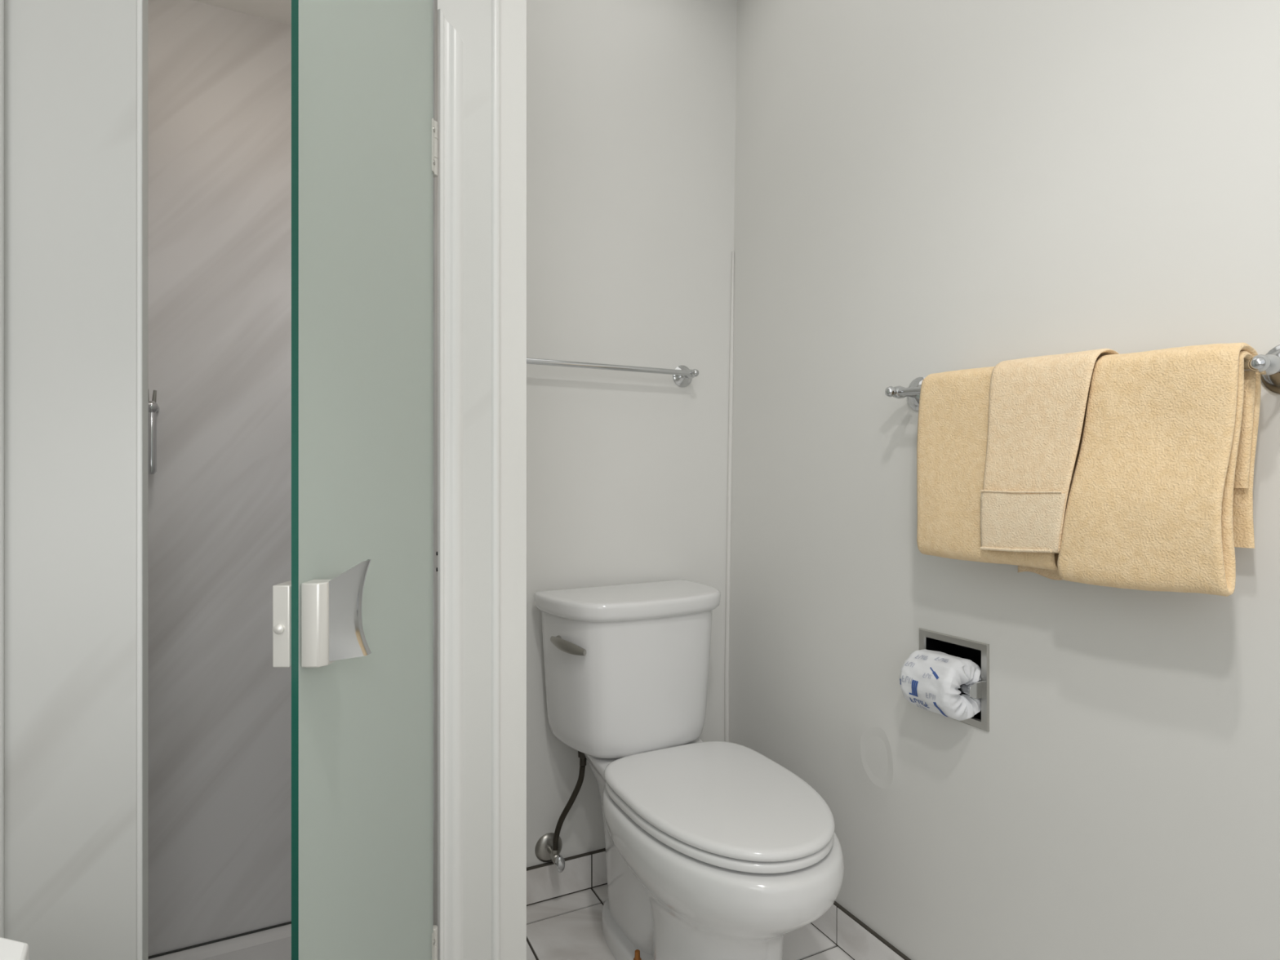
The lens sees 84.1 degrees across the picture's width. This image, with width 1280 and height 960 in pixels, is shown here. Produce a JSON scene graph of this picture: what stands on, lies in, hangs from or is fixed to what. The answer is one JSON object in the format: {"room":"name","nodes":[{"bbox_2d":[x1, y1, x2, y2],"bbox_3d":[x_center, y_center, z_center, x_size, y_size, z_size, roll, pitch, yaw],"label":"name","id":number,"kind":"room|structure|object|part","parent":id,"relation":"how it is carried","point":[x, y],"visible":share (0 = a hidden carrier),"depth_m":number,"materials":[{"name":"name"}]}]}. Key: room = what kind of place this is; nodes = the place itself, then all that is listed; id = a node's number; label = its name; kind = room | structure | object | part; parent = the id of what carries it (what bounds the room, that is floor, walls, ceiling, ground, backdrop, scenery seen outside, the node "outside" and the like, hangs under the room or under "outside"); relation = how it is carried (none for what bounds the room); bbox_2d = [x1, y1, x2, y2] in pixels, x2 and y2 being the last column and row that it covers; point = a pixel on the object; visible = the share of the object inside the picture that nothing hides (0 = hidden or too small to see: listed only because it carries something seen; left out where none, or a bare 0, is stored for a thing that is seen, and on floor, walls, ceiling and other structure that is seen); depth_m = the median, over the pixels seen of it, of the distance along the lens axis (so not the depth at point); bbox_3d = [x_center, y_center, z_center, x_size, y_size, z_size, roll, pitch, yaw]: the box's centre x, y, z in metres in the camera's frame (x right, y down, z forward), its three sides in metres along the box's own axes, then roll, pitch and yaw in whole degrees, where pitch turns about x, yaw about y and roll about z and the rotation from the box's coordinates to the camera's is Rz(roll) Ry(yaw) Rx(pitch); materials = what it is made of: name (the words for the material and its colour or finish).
{"room":"bathroom","nodes":[
{"label":"bathroom","id":0,"kind":"room"},
{"bbox_2d":[4,0,136,959],"bbox_3d":[-0.897,-0.165,0.693,0.676,2.470,0.036,0,0,-26],"label":"wall","id":1,"kind":"structure","parent":0,"point":[70,65],"depth_m":0.80,"materials":[{"name":"painted drywall"}]},
{"bbox_2d":[0,0,4,937],"bbox_3d":[-0.728,-0.175,0.748,0.089,2.450,0.016,0,0,-26],"label":"trim","id":2,"kind":"structure","parent":1,"relation":"attached to","point":[2,2],"depth_m":0.76,"materials":[{"name":"white paint"}]},
{"bbox_2d":[136,0,148,959],"bbox_3d":[-0.591,-0.175,0.844,0.006,2.450,0.040,0,0,-26],"label":"trim","id":3,"kind":"structure","parent":1,"relation":"attached to","point":[142,6],"depth_m":0.83,"materials":[{"name":"white"}]},
{"bbox_2d":[148,0,291,955],"bbox_3d":[-0.901,-0.165,1.634,0.800,2.470,0.100,0,0,-26],"label":"wall","id":4,"kind":"structure","parent":0,"point":[220,78],"depth_m":1.56,"materials":[{"name":"stone"}]},
{"bbox_2d":[148,390,159,474],"bbox_3d":[-1.024,-0.101,1.490,0.026,0.178,0.049,0,0,-26],"label":"faucet","id":5,"kind":"object","parent":4,"relation":"attached to","point":[153,408],"visible":0.71,"depth_m":1.48,"materials":[{"name":"silver metal"}]},
{"bbox_3d":[-1.024,-0.152,1.490,0.026,0.026,0.049,0,0,-26],"label":"mounting post","id":6,"kind":"part","parent":5,"relation":"part of","materials":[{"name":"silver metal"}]},
{"bbox_2d":[193,0,291,25],"bbox_3d":[-0.724,-1.067,1.268,0.594,0.047,0.714,0,0,-26],"label":"ceiling","id":7,"kind":"structure","parent":0,"point":[278,11],"depth_m":1.57,"materials":[{"name":"white paint"}]},
{"bbox_2d":[433,0,526,959],"bbox_3d":[-0.407,-0.165,1.451,0.157,2.470,0.664,0,0,-26],"label":"wall","id":8,"kind":"structure","parent":0,"point":[513,13],"depth_m":1.18,"materials":[{"name":"white paint"}]},
{"bbox_2d":[272,0,437,959],"bbox_3d":[-0.300,0.085,0.869,0.070,1.670,0.467,0,0,-1],"label":"shower door","id":9,"kind":"structure","parent":8,"relation":"attached to","point":[353,623],"depth_m":0.79,"materials":[{"name":"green glass"}]},
{"bbox_3d":[-0.298,0.133,0.659,0.023,0.077,0.028,0,0,-1],"label":"handle","id":10,"kind":"part","parent":9,"relation":"part of","materials":[{"name":"silver metal"}]},
{"bbox_2d":[435,8,462,959],"bbox_3d":[-0.299,0.118,1.117,0.043,1.703,0.014,0,0,-26],"label":"door frame","id":11,"kind":"structure","parent":8,"relation":"attached to","point":[449,569],"depth_m":1.12,"materials":[{"name":"white"}]},
{"bbox_2d":[436,0,491,959],"bbox_3d":[-0.282,-0.175,1.138,0.086,2.450,0.009,0,0,-26],"label":"trim","id":12,"kind":"structure","parent":8,"relation":"attached to","point":[472,19],"depth_m":1.14,"materials":[{"name":"wood"}]},
{"bbox_2d":[491,0,499,959],"bbox_3d":[-0.237,-0.175,1.159,0.016,2.450,0.016,0,0,-26],"label":"trim","id":13,"kind":"structure","parent":8,"relation":"attached to","point":[495,3],"depth_m":1.15,"materials":[{"name":"white"}]},
{"bbox_2d":[526,0,737,867],"bbox_3d":[-0.091,-0.165,1.913,0.900,2.470,0.113,0,0,-26],"label":"wall","id":14,"kind":"structure","parent":0,"point":[631,104],"depth_m":1.87,"materials":[{"name":"white paint"}]},
{"bbox_2d":[534,751,586,872],"bbox_3d":[-0.190,0.794,1.729,0.071,0.328,0.145,0,0,-37],"label":"supply valve","id":15,"kind":"object","parent":14,"relation":"attached to","point":[548,848],"visible":0.98,"depth_m":1.73,"materials":[{"name":"black rubber"}]},
{"bbox_3d":[-0.192,0.922,1.705,0.022,0.038,0.015,0,0,-26],"label":"valve handle","id":16,"kind":"part","parent":15,"relation":"part of","materials":[{"name":"silver metal"}]},
{"bbox_2d":[526,848,607,906],"bbox_3d":[-0.095,1.005,1.843,0.745,0.092,0.009,0,0,-26],"label":"baseboard","id":17,"kind":"structure","parent":14,"relation":"attached to","point":[588,870],"depth_m":1.79,"materials":[{"name":"tile"}]},
{"bbox_2d":[526,357,698,386],"bbox_3d":[-0.132,-0.285,1.785,0.652,0.060,0.080,0,0,-26],"label":"towel bar","id":18,"kind":"object","parent":14,"relation":"attached to","point":[682,376],"visible":0.54,"depth_m":1.81,"materials":[{"name":"silver metal"}]},
{"bbox_3d":[0.134,-0.285,1.916,0.060,0.060,0.080,0,0,-26],"label":"post","id":19,"kind":"part","parent":18,"relation":"part of","materials":[{"name":"silver metal"}]},
{"bbox_2d":[724,251,733,742],"bbox_3d":[0.254,0.152,2.015,0.031,1.605,0.013,0,0,-26],"label":"trim","id":20,"kind":"structure","parent":14,"relation":"attached to","point":[731,329],"depth_m":2.01,"materials":[{"name":"white paint"}]},
{"bbox_2d":[526,884,853,959],"bbox_3d":[0.076,1.075,0.215,2.000,0.050,3.320,0,0,-26],"label":"floor","id":21,"kind":"structure","parent":0,"point":[569,926],"depth_m":1.63,"materials":[{"name":"tile"}]},
{"bbox_2d":[0,937,28,959],"bbox_3d":[-0.432,0.650,-0.193,0.727,0.800,1.035,0,0,-26],"label":"vanity","id":22,"kind":"object","parent":21,"relation":"on","point":[10,949],"visible":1,"depth_m":0.38,"materials":[{"name":"white"}]},
{"bbox_2d":[148,921,291,959],"bbox_3d":[-0.717,1.000,1.244,0.581,0.100,0.761,0,0,-26],"label":"shower pan","id":23,"kind":"object","parent":21,"relation":"on","point":[273,942],"visible":0.44,"depth_m":1.55,"materials":[{"name":"white ceramic"}]},
{"bbox_2d":[533,579,844,959],"bbox_3d":[0.098,0.660,1.502,0.448,0.780,0.770,0,0,-26],"label":"toilet","id":24,"kind":"object","parent":21,"relation":"on","point":[715,850],"visible":1,"depth_m":1.49,"materials":[{"name":"white ceramic"}]},
{"bbox_3d":[-0.165,0.374,1.605,0.025,0.029,0.123,0,0,-39],"label":"flush lever","id":25,"kind":"part","parent":24,"relation":"part of","materials":[{"name":"silver metal"}]},
{"bbox_3d":[-0.013,0.469,1.728,0.411,0.328,0.254,0,0,-26],"label":"tank","id":26,"kind":"part","parent":24,"relation":"part of","materials":[{"name":"white ceramic"}]},
{"bbox_3d":[-0.010,0.292,1.722,0.448,0.044,0.278,0,0,-26],"label":"tank lid","id":27,"kind":"part","parent":24,"relation":"part of","materials":[{"name":"white ceramic"}]},
{"bbox_3d":[0.165,0.643,1.405,0.368,0.017,0.489,0,0,-26],"label":"seat","id":28,"kind":"part","parent":24,"relation":"part of","materials":[{"name":"white plastic"}]},
{"bbox_3d":[0.164,0.621,1.406,0.370,0.022,0.498,0,0,-26],"label":"lid","id":29,"kind":"part","parent":24,"relation":"part of","materials":[{"name":"white plastic"}]},
{"bbox_2d":[728,0,1279,959],"bbox_3d":[0.989,-0.170,0.670,0.140,2.460,3.330,0,0,-26],"label":"wall","id":30,"kind":"structure","parent":0,"point":[923,188],"depth_m":1.25,"materials":[{"name":"white paint"}]},
{"bbox_2d":[810,901,911,959],"bbox_3d":[0.946,1.005,0.588,0.009,0.092,3.180,0,0,-26],"label":"baseboard","id":31,"kind":"structure","parent":30,"relation":"attached to","point":[858,940],"depth_m":1.55,"materials":[{"name":"tile"}]},
{"bbox_2d":[919,627,989,731],"bbox_3d":[0.602,0.369,1.337,0.108,0.155,0.155,0,0,-26],"label":"paper holder","id":32,"kind":"object","parent":30,"relation":"attached to","point":[978,652],"visible":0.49,"depth_m":1.29,"materials":[{"name":"grey metal"}]},
{"bbox_2d":[899,648,981,720],"bbox_3d":[0.560,0.377,1.316,0.113,0.112,0.131,0,0,-26],"label":"toilet roll","id":33,"kind":"object","parent":32,"relation":"on","point":[930,680],"visible":0.94,"depth_m":1.27,"materials":[{"name":"white paper"}]},
{"bbox_2d":[899,654,948,716],"bbox_3d":[0.526,0.375,1.305,0.042,0.102,0.093,0,0,-26],"label":"print","id":34,"kind":"object","parent":33,"relation":"attached to","point":[923,678],"depth_m":1.29,"materials":[{"name":"blue"}]},
{"bbox_3d":[0.598,0.375,1.266,0.036,0.032,0.006,0,0,-26],"label":"arm","id":35,"kind":"part","parent":32,"relation":"part of","materials":[{"name":"silver metal"}]},
{"bbox_2d":[884,344,1279,410],"bbox_3d":[0.640,-0.154,1.118,0.090,0.097,0.644,0,0,-26],"label":"towel bar","id":36,"kind":"object","parent":30,"relation":"attached to","point":[1268,365],"visible":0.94,"depth_m":0.89,"materials":[{"name":"silver metal"}]},
{"bbox_3d":[0.512,-0.170,1.378,0.090,0.066,0.066,0,0,-26],"label":"post","id":37,"kind":"part","parent":36,"relation":"part of","materials":[{"name":"silver metal"}]},
{"bbox_2d":[916,359,1097,570],"bbox_3d":[0.590,-0.029,1.164,0.079,0.329,0.297,0,0,-26],"label":"bath towel","id":38,"kind":"object","parent":36,"relation":"hanging from","point":[953,406],"visible":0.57,"depth_m":1.21,"materials":[{"name":"beige fabric"}]},
{"bbox_2d":[980,348,1119,580],"bbox_3d":[0.626,-0.018,1.085,0.098,0.353,0.171,0,0,-26],"label":"hand towel","id":39,"kind":"object","parent":38,"relation":"on","point":[1037,405],"visible":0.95,"depth_m":1.07,"materials":[{"name":"beige fabric"}]},
{"bbox_2d":[1057,342,1261,596],"bbox_3d":[0.688,-0.016,0.956,0.086,0.326,0.210,0,0,-26],"label":"bath towel","id":40,"kind":"object","parent":36,"relation":"hanging from","point":[1160,498],"visible":0.98,"depth_m":0.91,"materials":[{"name":"beige fabric"}]},
{"bbox_3d":[0.767,-0.139,0.859,0.090,0.066,0.066,0,0,-26],"label":"post","id":41,"kind":"part","parent":36,"relation":"part of","materials":[{"name":"silver metal"}]}
]}

